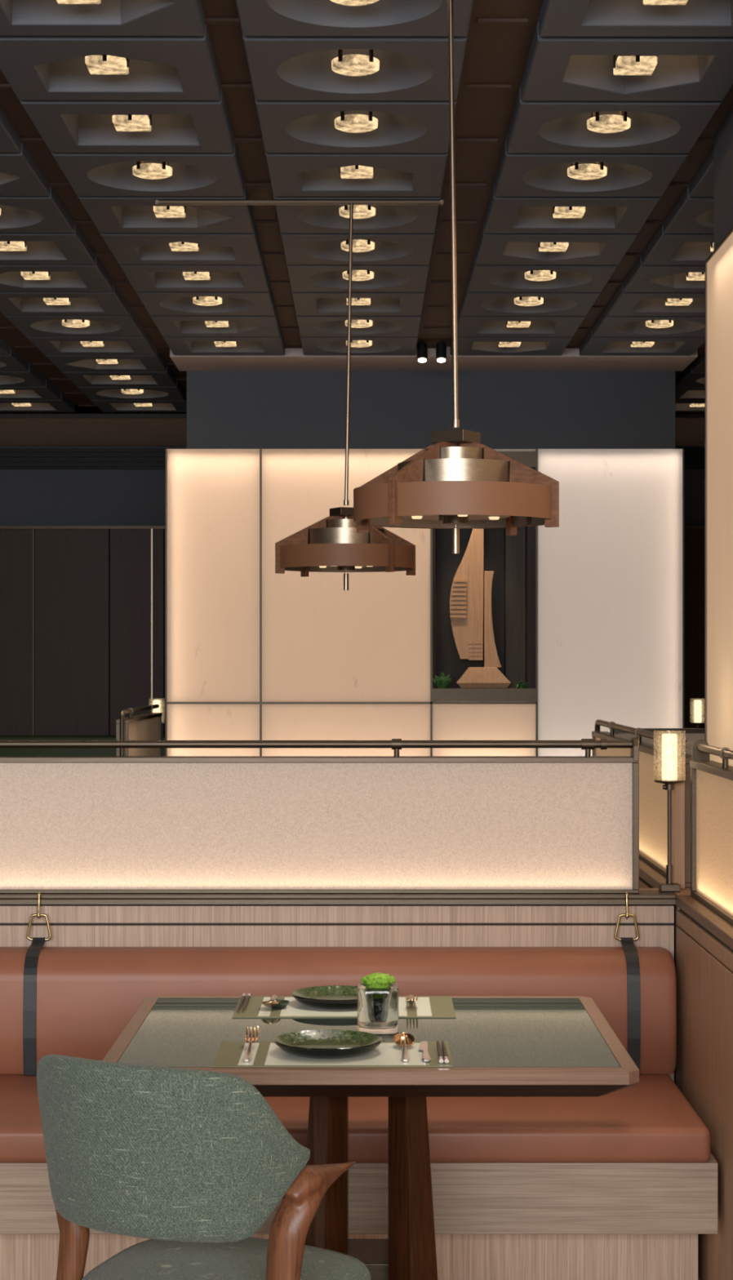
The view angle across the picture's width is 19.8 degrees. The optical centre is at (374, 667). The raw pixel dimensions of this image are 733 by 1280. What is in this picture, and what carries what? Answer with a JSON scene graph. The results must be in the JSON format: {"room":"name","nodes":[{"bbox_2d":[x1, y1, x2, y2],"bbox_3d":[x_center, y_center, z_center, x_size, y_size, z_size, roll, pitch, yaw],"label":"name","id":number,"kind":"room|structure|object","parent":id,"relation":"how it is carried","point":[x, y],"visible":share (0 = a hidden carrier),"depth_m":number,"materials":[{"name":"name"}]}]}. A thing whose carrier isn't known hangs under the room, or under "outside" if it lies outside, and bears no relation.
{"room":"restaurant","nodes":[
{"label":"restaurant","id":0,"kind":"room"},
{"bbox_2d":[0,446,704,735],"bbox_3d":[0.000,-0.200,14.315,10.000,3.400,0.270,0,0,0],"label":"wall","id":1,"kind":"structure","parent":0,"point":[82,552],"depth_m":14.20,"materials":[{"name":"paint"}]},
{"bbox_2d":[0,448,186,469],"bbox_3d":[-2.950,-1.413,14.214,3.900,0.145,0.048,0,0,0],"label":"beam","id":2,"kind":"structure","parent":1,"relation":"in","point":[10,458],"depth_m":14.22,"materials":[{"name":"black paint"}]},
{"bbox_2d":[0,0,732,446],"bbox_3d":[0.000,-1.688,5.725,10.000,0.425,17.450,0,0,0],"label":"ceiling","id":3,"kind":"structure","parent":0,"point":[500,34],"depth_m":7.83,"materials":[{"name":"black paint"}]},
{"bbox_2d":[0,337,9,355],"bbox_3d":[-2.017,-1.580,9.817,0.537,0.160,0.537,0,0,0],"label":"coffer","id":4,"kind":"object","parent":3,"relation":"attached to","point":[4,346],"visible":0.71,"depth_m":9.98,"materials":[{"name":"black paint"}]},
{"bbox_2d":[0,105,20,151],"bbox_3d":[-1.297,-1.580,5.852,0.537,0.160,0.537,0,0,0],"label":"coffer","id":5,"kind":"object","parent":3,"relation":"attached to","point":[10,139],"visible":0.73,"depth_m":5.98,"materials":[{"name":"black paint"}]},
{"bbox_2d":[0,346,28,371],"bbox_3d":[-2.020,-1.580,10.384,0.537,0.160,0.537,0,0,0],"label":"coffer","id":6,"kind":"object","parent":3,"relation":"attached to","point":[14,362],"visible":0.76,"depth_m":10.41,"materials":[{"name":"paint"}]},
{"bbox_2d":[0,363,45,386],"bbox_3d":[-2.023,-1.580,10.951,0.537,0.160,0.537,0,0,0],"label":"coffer","id":7,"kind":"object","parent":3,"relation":"attached to","point":[32,377],"visible":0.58,"depth_m":11.04,"materials":[{"name":"black paint"}]},
{"bbox_2d":[0,142,49,195],"bbox_3d":[-1.300,-1.580,6.419,0.537,0.160,0.537,0,0,0],"label":"coffer","id":8,"kind":"object","parent":3,"relation":"attached to","point":[20,174],"visible":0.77,"depth_m":6.46,"materials":[{"name":"paint"}]},
{"bbox_2d":[0,378,61,399],"bbox_3d":[-2.026,-1.580,11.518,0.537,0.160,0.537,0,0,0],"label":"coffer","id":9,"kind":"object","parent":3,"relation":"attached to","point":[49,392],"visible":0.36,"depth_m":11.63,"materials":[{"name":"black paint"}]},
{"bbox_2d":[0,186,74,232],"bbox_3d":[-1.303,-1.580,6.986,0.537,0.160,0.537,0,0,0],"label":"coffer","id":10,"kind":"object","parent":3,"relation":"attached to","point":[18,214],"visible":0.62,"depth_m":7.10,"materials":[{"name":"black paint"}]},
{"bbox_2d":[0,392,75,412],"bbox_3d":[-2.029,-1.580,12.085,0.537,0.160,0.537,0,0,0],"label":"coffer","id":11,"kind":"object","parent":3,"relation":"attached to","point":[64,404],"visible":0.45,"depth_m":12.26,"materials":[{"name":"black paint"}]},
{"bbox_2d":[0,223,95,264],"bbox_3d":[-1.306,-1.580,7.553,0.537,0.160,0.537,0,0,0],"label":"coffer","id":12,"kind":"object","parent":3,"relation":"attached to","point":[15,248],"visible":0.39,"depth_m":7.65,"materials":[{"name":"black paint"}]},
{"bbox_2d":[0,256,113,291],"bbox_3d":[-1.309,-1.580,8.120,0.537,0.160,0.537,0,0,0],"label":"coffer","id":13,"kind":"object","parent":3,"relation":"attached to","point":[13,277],"visible":0.43,"depth_m":8.23,"materials":[{"name":"paint"}]},
{"bbox_2d":[0,283,128,315],"bbox_3d":[-1.312,-1.580,8.687,0.537,0.160,0.537,0,0,0],"label":"coffer","id":14,"kind":"object","parent":3,"relation":"attached to","point":[11,303],"visible":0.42,"depth_m":8.80,"materials":[{"name":"black paint"}]},
{"bbox_2d":[4,307,142,336],"bbox_3d":[-1.315,-1.580,9.254,0.537,0.160,0.537,0,0,0],"label":"coffer","id":15,"kind":"object","parent":3,"relation":"attached to","point":[130,325],"visible":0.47,"depth_m":9.35,"materials":[{"name":"black paint"}]},
{"bbox_2d":[26,328,155,355],"bbox_3d":[-1.318,-1.580,9.821,0.537,0.160,0.537,0,0,0],"label":"coffer","id":16,"kind":"object","parent":3,"relation":"attached to","point":[47,345],"visible":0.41,"depth_m":9.91,"materials":[{"name":"black paint"}]},
{"bbox_2d":[0,0,204,35],"bbox_3d":[-0.669,-1.580,4.721,0.537,0.160,0.537,0,0,0],"label":"coffer","id":17,"kind":"object","parent":3,"relation":"attached to","point":[17,17],"visible":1,"depth_m":4.90,"materials":[{"name":"black paint"}]},
{"bbox_2d":[44,347,166,371],"bbox_3d":[-1.321,-1.580,10.388,0.537,0.160,0.537,0,0,0],"label":"coffer","id":18,"kind":"object","parent":3,"relation":"attached to","point":[156,362],"visible":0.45,"depth_m":10.47,"materials":[{"name":"black paint"}]},
{"bbox_2d":[0,23,221,99],"bbox_3d":[-0.672,-1.580,5.288,0.537,0.160,0.537,0,0,0],"label":"coffer","id":19,"kind":"object","parent":3,"relation":"attached to","point":[36,67],"visible":0.54,"depth_m":5.30,"materials":[{"name":"paint"}]},
{"bbox_2d":[62,364,176,386],"bbox_3d":[-1.323,-1.580,10.955,0.537,0.160,0.537,0,0,0],"label":"coffer","id":20,"kind":"object","parent":3,"relation":"attached to","point":[167,378],"visible":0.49,"depth_m":11.03,"materials":[{"name":"black paint"}]},
{"bbox_2d":[19,88,234,152],"bbox_3d":[-0.675,-1.580,5.855,0.537,0.160,0.537,0,0,0],"label":"coffer","id":21,"kind":"object","parent":3,"relation":"attached to","point":[64,126],"visible":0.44,"depth_m":5.92,"materials":[{"name":"black paint"}]},
{"bbox_2d":[76,380,185,399],"bbox_3d":[-1.326,-1.580,11.522,0.537,0.160,0.537,0,0,0],"label":"coffer","id":22,"kind":"object","parent":3,"relation":"attached to","point":[93,393],"visible":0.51,"depth_m":11.60,"materials":[{"name":"black paint"}]},
{"bbox_2d":[91,394,186,412],"bbox_3d":[-1.329,-1.580,12.089,0.537,0.160,0.537,0,0,0],"label":"coffer","id":23,"kind":"object","parent":3,"relation":"attached to","point":[105,406],"visible":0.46,"depth_m":12.19,"materials":[{"name":"black paint"}]},
{"bbox_2d":[51,142,244,195],"bbox_3d":[-0.678,-1.580,6.422,0.537,0.160,0.537,0,0,0],"label":"coffer","id":24,"kind":"object","parent":3,"relation":"attached to","point":[89,174],"visible":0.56,"depth_m":6.50,"materials":[{"name":"black paint"}]},
{"bbox_2d":[77,186,254,232],"bbox_3d":[-0.681,-1.580,6.989,0.537,0.160,0.537,0,0,0],"label":"coffer","id":25,"kind":"object","parent":3,"relation":"attached to","point":[109,214],"visible":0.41,"depth_m":7.08,"materials":[{"name":"black paint"}]},
{"bbox_2d":[100,224,262,264],"bbox_3d":[-0.684,-1.580,7.556,0.537,0.160,0.537,0,0,0],"label":"coffer","id":26,"kind":"object","parent":3,"relation":"attached to","point":[127,248],"visible":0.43,"depth_m":7.57,"materials":[{"name":"black paint"}]},
{"bbox_2d":[119,256,269,291],"bbox_3d":[-0.687,-1.580,8.123,0.537,0.160,0.537,0,0,0],"label":"coffer","id":27,"kind":"object","parent":3,"relation":"attached to","point":[142,277],"visible":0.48,"depth_m":8.20,"materials":[{"name":"black paint"}]},
{"bbox_2d":[135,284,275,315],"bbox_3d":[-0.690,-1.580,8.690,0.537,0.160,0.537,0,0,0],"label":"coffer","id":28,"kind":"object","parent":3,"relation":"attached to","point":[156,303],"visible":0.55,"depth_m":8.76,"materials":[{"name":"black paint"}]},
{"bbox_2d":[150,307,280,336],"bbox_3d":[-0.693,-1.580,9.257,0.537,0.160,0.537,0,0,0],"label":"coffer","id":29,"kind":"object","parent":3,"relation":"attached to","point":[167,325],"visible":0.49,"depth_m":9.33,"materials":[{"name":"black paint"}]},
{"bbox_2d":[163,329,284,355],"bbox_3d":[-0.695,-1.580,9.824,0.537,0.160,0.537,0,0,0],"label":"coffer","id":30,"kind":"object","parent":3,"relation":"attached to","point":[179,345],"visible":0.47,"depth_m":9.93,"materials":[{"name":"black paint"}]},
{"bbox_2d":[242,35,466,100],"bbox_3d":[-0.047,-1.580,5.291,0.537,0.160,0.537,0,0,0],"label":"coffer","id":31,"kind":"object","parent":3,"relation":"attached to","point":[282,68],"visible":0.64,"depth_m":5.38,"materials":[{"name":"black paint"}]},
{"bbox_2d":[235,0,473,35],"bbox_3d":[-0.044,-1.580,4.724,0.537,0.160,0.537,0,0,0],"label":"coffer","id":32,"kind":"object","parent":3,"relation":"attached to","point":[256,17],"visible":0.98,"depth_m":4.89,"materials":[{"name":"black paint"}]},
{"bbox_2d":[353,0,559,553],"bbox_3d":[0.177,-0.883,4.560,0.444,1.273,0.444,0,0,0],"label":"pendant lamp","id":33,"kind":"object","parent":32,"relation":"hanging from","point":[470,484],"visible":1,"depth_m":4.46,"materials":[{"name":"brown metal"}]},
{"bbox_2d":[254,99,457,152],"bbox_3d":[-0.050,-1.580,5.858,0.537,0.160,0.537,0,0,0],"label":"coffer","id":34,"kind":"object","parent":3,"relation":"attached to","point":[286,126],"visible":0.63,"depth_m":5.95,"materials":[{"name":"black paint"}]},
{"bbox_2d":[265,152,448,196],"bbox_3d":[-0.053,-1.580,6.425,0.537,0.160,0.537,0,0,0],"label":"coffer","id":35,"kind":"object","parent":3,"relation":"attached to","point":[291,174],"visible":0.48,"depth_m":6.43,"materials":[{"name":"black paint"}]},
{"bbox_2d":[273,195,440,233],"bbox_3d":[-0.056,-1.580,6.992,0.537,0.160,0.537,0,0,0],"label":"coffer","id":36,"kind":"object","parent":3,"relation":"attached to","point":[371,219],"visible":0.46,"depth_m":7.11,"materials":[{"name":"black paint"}]},
{"bbox_2d":[155,200,443,205],"bbox_3d":[-0.240,-1.493,6.750,0.924,0.012,0.026,0,0,0],"label":"ceiling bar","id":37,"kind":"object","parent":36,"relation":"attached to","point":[157,202],"visible":1,"depth_m":6.74,"materials":[{"name":"brown metal"}]},
{"bbox_2d":[275,204,415,590],"bbox_3d":[-0.090,-0.884,6.750,0.449,1.273,0.444,0,0,0],"label":"pendant lamp","id":38,"kind":"object","parent":37,"relation":"hanging from","point":[332,544],"visible":0.91,"depth_m":6.65,"materials":[{"name":"brown metal"}]},
{"bbox_2d":[280,231,435,264],"bbox_3d":[-0.059,-1.580,7.559,0.537,0.160,0.537,0,0,0],"label":"coffer","id":39,"kind":"object","parent":3,"relation":"attached to","point":[299,248],"visible":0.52,"depth_m":7.65,"materials":[{"name":"black paint"}]},
{"bbox_2d":[286,263,430,291],"bbox_3d":[-0.061,-1.580,8.126,0.537,0.160,0.537,0,0,0],"label":"coffer","id":40,"kind":"object","parent":3,"relation":"attached to","point":[302,277],"visible":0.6,"depth_m":8.21,"materials":[{"name":"black paint"}]},
{"bbox_2d":[291,291,425,315],"bbox_3d":[-0.064,-1.580,8.693,0.537,0.160,0.537,0,0,0],"label":"coffer","id":41,"kind":"object","parent":3,"relation":"attached to","point":[305,303],"visible":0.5,"depth_m":8.77,"materials":[{"name":"black paint"}]},
{"bbox_2d":[296,315,421,336],"bbox_3d":[-0.067,-1.580,9.260,0.537,0.160,0.537,0,0,0],"label":"coffer","id":42,"kind":"object","parent":3,"relation":"attached to","point":[308,325],"visible":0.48,"depth_m":9.35,"materials":[{"name":"black paint"}]},
{"bbox_2d":[300,336,417,355],"bbox_3d":[-0.070,-1.580,9.827,0.537,0.160,0.537,0,0,0],"label":"coffer","id":43,"kind":"object","parent":3,"relation":"attached to","point":[311,345],"visible":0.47,"depth_m":9.92,"materials":[{"name":"black paint"}]},
{"bbox_2d":[449,336,573,355],"bbox_3d":[0.635,-1.580,9.831,0.537,0.160,0.537,0,0,0],"label":"coffer","id":44,"kind":"object","parent":3,"relation":"attached to","point":[466,345],"visible":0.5,"depth_m":9.92,"materials":[{"name":"grey paint"}]},
{"bbox_2d":[457,306,585,336],"bbox_3d":[0.638,-1.580,9.264,0.537,0.160,0.537,0,0,0],"label":"coffer","id":45,"kind":"object","parent":3,"relation":"attached to","point":[467,326],"visible":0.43,"depth_m":9.37,"materials":[{"name":"grey paint"}]},
{"bbox_2d":[461,282,600,315],"bbox_3d":[0.641,-1.580,8.697,0.537,0.160,0.537,0,0,0],"label":"coffer","id":46,"kind":"object","parent":3,"relation":"attached to","point":[473,303],"visible":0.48,"depth_m":8.79,"materials":[{"name":"grey paint"}]},
{"bbox_2d":[467,254,617,292],"bbox_3d":[0.643,-1.580,8.130,0.537,0.160,0.537,0,0,0],"label":"coffer","id":47,"kind":"object","parent":3,"relation":"attached to","point":[482,277],"visible":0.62,"depth_m":8.20,"materials":[{"name":"grey paint"}]},
{"bbox_2d":[475,222,637,264],"bbox_3d":[0.646,-1.580,7.563,0.537,0.160,0.537,0,0,0],"label":"coffer","id":48,"kind":"object","parent":3,"relation":"attached to","point":[491,248],"visible":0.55,"depth_m":7.62,"materials":[{"name":"grey paint"}]},
{"bbox_2d":[484,184,661,233],"bbox_3d":[0.649,-1.580,6.996,0.537,0.160,0.537,0,0,0],"label":"coffer","id":49,"kind":"object","parent":3,"relation":"attached to","point":[504,215],"visible":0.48,"depth_m":7.08,"materials":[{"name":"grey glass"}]},
{"bbox_2d":[493,140,688,196],"bbox_3d":[0.652,-1.580,6.429,0.537,0.160,0.537,0,0,0],"label":"coffer","id":50,"kind":"object","parent":3,"relation":"attached to","point":[518,174],"visible":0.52,"depth_m":6.51,"materials":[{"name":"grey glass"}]},
{"bbox_2d":[506,86,721,153],"bbox_3d":[0.655,-1.580,5.862,0.537,0.160,0.537,0,0,0],"label":"coffer","id":51,"kind":"object","parent":3,"relation":"attached to","point":[535,126],"visible":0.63,"depth_m":5.94,"materials":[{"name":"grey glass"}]},
{"bbox_2d":[520,20,732,100],"bbox_3d":[0.658,-1.580,5.295,0.537,0.160,0.537,0,0,0],"label":"coffer","id":52,"kind":"object","parent":3,"relation":"attached to","point":[557,68],"visible":0.52,"depth_m":5.38,"materials":[{"name":"paint"}]},
{"bbox_2d":[538,0,732,35],"bbox_3d":[0.661,-1.580,4.728,0.537,0.160,0.537,0,0,0],"label":"coffer","id":53,"kind":"object","parent":3,"relation":"attached to","point":[556,17],"visible":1,"depth_m":4.91,"materials":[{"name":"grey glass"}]},
{"bbox_2d":[579,329,704,355],"bbox_3d":[1.257,-1.580,9.834,0.537,0.160,0.537,0,0,0],"label":"coffer","id":54,"kind":"object","parent":3,"relation":"attached to","point":[590,345],"visible":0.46,"depth_m":9.92,"materials":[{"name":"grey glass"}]},
{"bbox_2d":[591,308,704,336],"bbox_3d":[1.260,-1.580,9.267,0.537,0.160,0.537,0,0,0],"label":"coffer","id":55,"kind":"object","parent":3,"relation":"attached to","point":[605,325],"visible":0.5,"depth_m":9.37,"materials":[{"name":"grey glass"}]},
{"bbox_2d":[606,284,704,315],"bbox_3d":[1.263,-1.580,8.700,0.537,0.160,0.537,0,0,0],"label":"coffer","id":56,"kind":"object","parent":3,"relation":"attached to","point":[621,304],"visible":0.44,"depth_m":8.88,"materials":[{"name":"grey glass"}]},
{"bbox_2d":[622,256,704,292],"bbox_3d":[1.266,-1.580,8.133,0.537,0.160,0.537,0,0,0],"label":"coffer","id":57,"kind":"object","parent":3,"relation":"attached to","point":[641,277],"visible":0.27,"depth_m":8.20,"materials":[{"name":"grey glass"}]},
{"bbox_2d":[641,224,714,264],"bbox_3d":[1.268,-1.580,7.566,0.537,0.160,0.537,0,0,0],"label":"coffer","id":58,"kind":"object","parent":3,"relation":"attached to","point":[663,248],"visible":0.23,"depth_m":7.67,"materials":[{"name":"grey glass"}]},
{"bbox_2d":[663,186,714,233],"bbox_3d":[1.271,-1.580,6.999,0.537,0.160,0.537,0,0,0],"label":"coffer","id":59,"kind":"object","parent":3,"relation":"attached to","point":[689,215],"visible":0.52,"depth_m":7.06,"materials":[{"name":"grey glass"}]},
{"bbox_2d":[675,364,704,386],"bbox_3d":[1.882,-1.580,10.971,0.537,0.160,0.537,0,0,0],"label":"coffer","id":60,"kind":"object","parent":3,"relation":"attached to","point":[687,378],"visible":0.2,"depth_m":11.00,"materials":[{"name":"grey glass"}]},
{"bbox_2d":[675,386,704,399],"bbox_3d":[1.879,-1.580,11.538,0.537,0.160,0.537,0,0,0],"label":"coffer","id":61,"kind":"object","parent":3,"relation":"attached to","point":[681,393],"visible":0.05,"depth_m":11.72,"materials":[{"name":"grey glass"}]},
{"bbox_2d":[675,400,704,412],"bbox_3d":[1.876,-1.580,12.105,0.537,0.160,0.537,0,0,0],"label":"coffer","id":62,"kind":"object","parent":3,"relation":"attached to","point":[681,406],"visible":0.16,"depth_m":12.29,"materials":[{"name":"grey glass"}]},
{"bbox_2d":[692,351,704,371],"bbox_3d":[1.885,-1.580,10.404,0.537,0.160,0.537,0,0,0],"label":"coffer","id":63,"kind":"object","parent":3,"relation":"attached to","point":[698,365],"visible":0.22,"depth_m":10.49,"materials":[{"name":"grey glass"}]},
{"bbox_2d":[688,146,714,196],"bbox_3d":[1.274,-1.580,6.432,0.537,0.160,0.537,0,0,0],"label":"coffer","id":64,"kind":"object","parent":3,"relation":"attached to","point":[702,184],"visible":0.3,"depth_m":6.51,"materials":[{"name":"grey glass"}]},
{"bbox_3d":[0.275,-1.615,9.950,0.180,0.030,0.030,0,0,0],"label":"track","id":65,"kind":"object","parent":3,"relation":"attached to","visible":0},
{"bbox_2d":[417,340,427,362],"bbox_3d":[0.228,-1.522,9.950,0.050,0.155,0.072,0,0,0],"label":"spotlight","id":66,"kind":"object","parent":65,"relation":"attached to","point":[422,347],"visible":0.94,"depth_m":9.93,"materials":[{"name":"black paint"}]},
{"bbox_2d":[435,340,446,362],"bbox_3d":[0.318,-1.522,9.950,0.050,0.155,0.072,0,0,0],"label":"spotlight","id":67,"kind":"object","parent":65,"relation":"attached to","point":[441,347],"visible":0.94,"depth_m":9.93,"materials":[{"name":"black paint"}]},
{"bbox_2d":[165,448,684,755],"bbox_3d":[0.249,0.214,10.508,2.544,2.571,0.424,0,0,0],"label":"wall","id":68,"kind":"structure","parent":0,"point":[588,611],"depth_m":10.30,"materials":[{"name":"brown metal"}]},
{"bbox_2d":[432,672,451,688],"bbox_3d":[0.330,0.071,10.338,0.095,0.090,0.041,0,0,-10],"label":"plant","id":69,"kind":"object","parent":68,"relation":"on","point":[442,682],"visible":1,"depth_m":10.33,"materials":[{"name":"green plant"}]},
{"bbox_2d":[449,528,511,688],"bbox_3d":[0.523,-0.305,10.375,0.299,0.819,0.110,0,0,0],"label":"sculpture","id":70,"kind":"object","parent":68,"relation":"on","point":[466,597],"visible":0.94,"depth_m":10.36,"materials":[{"name":"brown wood"}]},
{"bbox_2d":[514,680,526,688],"bbox_3d":[0.724,0.090,10.382,0.065,0.052,0.042,0,0,0],"label":"plant","id":71,"kind":"object","parent":68,"relation":"on","point":[521,685],"visible":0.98,"depth_m":10.38,"materials":[{"name":"green plant"}]},
{"bbox_2d":[186,370,675,448],"bbox_3d":[0.287,-1.350,11.610,2.471,0.700,1.980,0,0,0],"label":"wall header","id":72,"kind":"structure","parent":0,"point":[226,409],"depth_m":10.62,"materials":[{"name":"paint"}]},
{"bbox_2d":[704,106,732,766],"bbox_3d":[1.766,-0.100,3.550,1.669,3.200,5.100,0,0,0],"label":"wall panel","id":73,"kind":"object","parent":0,"point":[718,266],"depth_m":5.72,"materials":[{"name":"paint"}]},
{"bbox_3d":[0.000,1.550,5.725,10.000,0.100,17.450,0,0,0],"label":"floor","id":74,"kind":"structure","parent":0,"visible":0},
{"bbox_2d":[0,735,165,755],"bbox_3d":[-1.950,0.980,13.742,2.000,1.040,0.785,0,0,0],"label":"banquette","id":75,"kind":"object","parent":74,"relation":"on","point":[3,751],"visible":0.04,"depth_m":14.05,"materials":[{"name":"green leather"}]},
{"bbox_2d":[115,704,162,755],"bbox_3d":[-1.160,0.848,10.550,0.104,1.303,1.600,0,0,0],"label":"wall","id":76,"kind":"structure","parent":74,"relation":"on","point":[147,726],"depth_m":10.40,"materials":[{"name":"black paint"}]},
{"bbox_2d":[153,699,164,724],"bbox_3d":[-1.185,0.386,11.450,0.084,0.430,0.084,0,0,0],"label":"lamp","id":77,"kind":"object","parent":74,"relation":"on","point":[155,701],"visible":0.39,"depth_m":11.43,"materials":[{"name":"beige glass"}]},
{"bbox_2d":[36,1054,371,1279],"bbox_3d":[-0.301,1.072,3.623,0.535,0.858,0.526,0,0,25],"label":"dining chair","id":78,"kind":"object","parent":74,"relation":"on","point":[193,1163],"visible":1,"depth_m":3.41,"materials":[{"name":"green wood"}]},
{"bbox_2d":[0,737,675,1081],"bbox_3d":[-0.901,0.844,5.601,3.397,1.312,0.129,0,0,0],"label":"wall","id":79,"kind":"structure","parent":74,"relation":"on","point":[396,851],"depth_m":5.58,"materials":[{"name":"fabric"}]},
{"bbox_2d":[653,733,684,892],"bbox_3d":[0.792,0.386,5.630,0.084,0.430,0.084,0,0,0],"label":"lamp","id":80,"kind":"object","parent":79,"relation":"on","point":[669,741],"visible":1,"depth_m":5.62,"materials":[{"name":"brown metal"}]},
{"bbox_2d":[653,779,684,784],"bbox_3d":[0.792,0.309,5.630,0.083,0.010,0.083,0,0,0],"label":"tray","id":81,"kind":"object","parent":80,"relation":"on","point":[662,781],"depth_m":5.61,"materials":[{"name":"brown metal"}]},
{"bbox_2d":[0,946,718,1279],"bbox_3d":[-0.883,1.117,5.150,3.333,0.765,0.770,0,0,0],"label":"banquette","id":82,"kind":"object","parent":74,"relation":"on","point":[621,1184],"visible":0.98,"depth_m":5.02,"materials":[{"name":"brown leather"}]},
{"bbox_2d":[22,892,51,1075],"bbox_3d":[-0.882,0.819,5.454,0.066,0.454,0.165,0,0,0],"label":"strap","id":83,"kind":"object","parent":82,"relation":"attached to","point":[29,993],"visible":1,"depth_m":5.38,"materials":[{"name":"black leather"}]},
{"bbox_2d":[614,892,640,1075],"bbox_3d":[0.665,0.819,5.454,0.066,0.454,0.165,0,0,0],"label":"strap","id":84,"kind":"object","parent":82,"relation":"attached to","point":[628,944],"visible":1,"depth_m":5.38,"materials":[{"name":"black leather"}]},
{"bbox_2d":[102,995,639,1279],"bbox_3d":[-0.013,1.125,4.345,1.016,0.750,0.886,0,0,0],"label":"dining table","id":85,"kind":"object","parent":74,"relation":"on","point":[500,1046],"visible":0.62,"depth_m":4.20,"materials":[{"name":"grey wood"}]},
{"bbox_2d":[211,1041,453,1067],"bbox_3d":[-0.078,0.748,4.062,0.452,0.002,0.262,0,0,0],"label":"placemat","id":86,"kind":"object","parent":85,"relation":"on","point":[229,1054],"visible":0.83,"depth_m":4.01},
{"bbox_2d":[243,1026,258,1062],"bbox_3d":[-0.241,0.730,4.067,0.025,0.033,0.194,0,0,0],"label":"fork","id":87,"kind":"object","parent":86,"relation":"on","point":[247,1057],"visible":1,"depth_m":4.10,"materials":[{"name":"metal"}]},
{"bbox_2d":[274,1030,382,1058],"bbox_3d":[-0.089,0.735,4.075,0.211,0.026,0.211,0,0,0],"label":"dinner plate","id":88,"kind":"object","parent":86,"relation":"on","point":[314,1044],"visible":1,"depth_m":4.10,"materials":[{"name":"green ceramic"}]},
{"bbox_2d":[393,1032,414,1062],"bbox_3d":[0.059,0.736,4.067,0.043,0.021,0.195,0,0,0],"label":"spoon","id":89,"kind":"object","parent":86,"relation":"on","point":[404,1040],"visible":1,"depth_m":4.14,"materials":[{"name":"metal"}]},
{"bbox_2d":[393,1032,414,1047],"bbox_3d":[0.059,0.735,4.131,0.043,0.020,0.068,0,0,0],"label":"bowl","id":90,"kind":"object","parent":89,"relation":"on","point":[402,1039],"depth_m":4.14,"materials":[{"name":"gold metal"}]},
{"bbox_2d":[418,1041,431,1062],"bbox_3d":[0.097,0.743,4.069,0.022,0.005,0.197,0,0,0],"label":"knife","id":91,"kind":"object","parent":86,"relation":"on","point":[423,1046],"visible":1,"depth_m":4.05,"materials":[{"name":"metal"}]},
{"bbox_2d":[436,1040,443,1063],"bbox_3d":[0.127,0.743,4.064,0.009,0.009,0.217,0,0,0],"label":"chopstick","id":92,"kind":"object","parent":86,"relation":"on","point":[439,1051],"visible":1,"depth_m":4.02,"materials":[{"name":"brown metal"}]},
{"bbox_2d":[441,1040,448,1063],"bbox_3d":[0.137,0.743,4.064,0.009,0.009,0.217,0,0,0],"label":"chopstick","id":93,"kind":"object","parent":86,"relation":"on","point":[444,1050],"visible":1,"depth_m":4.02,"materials":[{"name":"wood"}]},
{"bbox_2d":[232,995,456,1017],"bbox_3d":[-0.064,0.748,4.628,0.478,0.002,0.288,0,0,0],"label":"placemat","id":94,"kind":"object","parent":85,"relation":"on","point":[426,1006],"visible":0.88,"depth_m":4.57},
{"bbox_2d":[237,992,246,1012],"bbox_3d":[-0.294,0.743,4.649,0.009,0.009,0.217,0,0,0],"label":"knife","id":95,"kind":"object","parent":94,"relation":"on","point":[244,994],"visible":1,"depth_m":4.65,"materials":[{"name":"wood"}]},
{"bbox_2d":[261,995,280,1007],"bbox_3d":[-0.225,0.736,4.652,0.043,0.021,0.195,0,0,0],"label":"spoon","id":96,"kind":"object","parent":94,"relation":"on","point":[269,1004],"visible":0.97,"depth_m":4.57,"materials":[{"name":"gold metal"}]},
{"bbox_2d":[261,1001,280,1007],"bbox_3d":[-0.225,0.735,4.589,0.043,0.020,0.068,0,0,0],"label":"bowl","id":97,"kind":"object","parent":96,"relation":"on","point":[269,1004],"depth_m":4.56,"materials":[{"name":"gold metal"}]},
{"bbox_2d":[267,1000,289,1008],"bbox_3d":[-0.210,0.740,4.600,0.051,0.014,0.051,0,0,0],"label":"sauce dish","id":98,"kind":"object","parent":94,"relation":"on","point":[284,1003],"visible":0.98,"depth_m":4.59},
{"bbox_2d":[291,985,357,1008],"bbox_3d":[-0.078,0.735,4.655,0.211,0.026,0.211,0,0,0],"label":"dinner plate","id":99,"kind":"object","parent":94,"relation":"on","point":[333,997],"visible":0.73,"depth_m":4.69,"materials":[{"name":"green ceramic"}]},
{"bbox_2d":[357,983,399,1034],"bbox_3d":[0.008,0.703,4.322,0.086,0.094,0.086,0,0,0],"label":"glass vase","id":100,"kind":"object","parent":85,"relation":"on","point":[377,1007],"visible":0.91,"depth_m":4.28,"materials":[{"name":"clear"}]},
{"bbox_2d":[360,972,395,987],"bbox_3d":[0.009,0.677,4.322,0.073,0.097,0.074,0,0,0],"label":"plant","id":101,"kind":"object","parent":100,"relation":"in","point":[378,980],"visible":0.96,"depth_m":4.30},
{"bbox_2d":[613,728,704,755],"bbox_3d":[1.510,0.869,8.140,1.180,1.262,0.080,0,0,0],"label":"wall","id":102,"kind":"structure","parent":74,"relation":"on","point":[693,735],"depth_m":8.12,"materials":[{"name":"brown wood"}]},
{"bbox_2d":[591,720,732,1279],"bbox_3d":[0.846,0.845,5.340,0.104,1.310,5.480,0,0,0],"label":"wall","id":103,"kind":"structure","parent":74,"relation":"on","point":[704,917],"depth_m":5.19,"materials":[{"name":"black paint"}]},
{"bbox_2d":[639,759,691,1084],"bbox_3d":[0.777,0.875,5.628,0.150,1.250,0.175,0,0,0],"label":"post","id":104,"kind":"object","parent":74,"relation":"on","point":[678,793],"visible":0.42,"depth_m":5.69,"materials":[{"name":"brown wood"}]},
{"bbox_2d":[689,699,704,728],"bbox_3d":[1.765,0.386,11.450,0.084,0.430,0.084,0,0,0],"label":"lamp","id":105,"kind":"object","parent":74,"relation":"on","point":[697,703],"visible":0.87,"depth_m":11.44,"materials":[{"name":"brown metal"}]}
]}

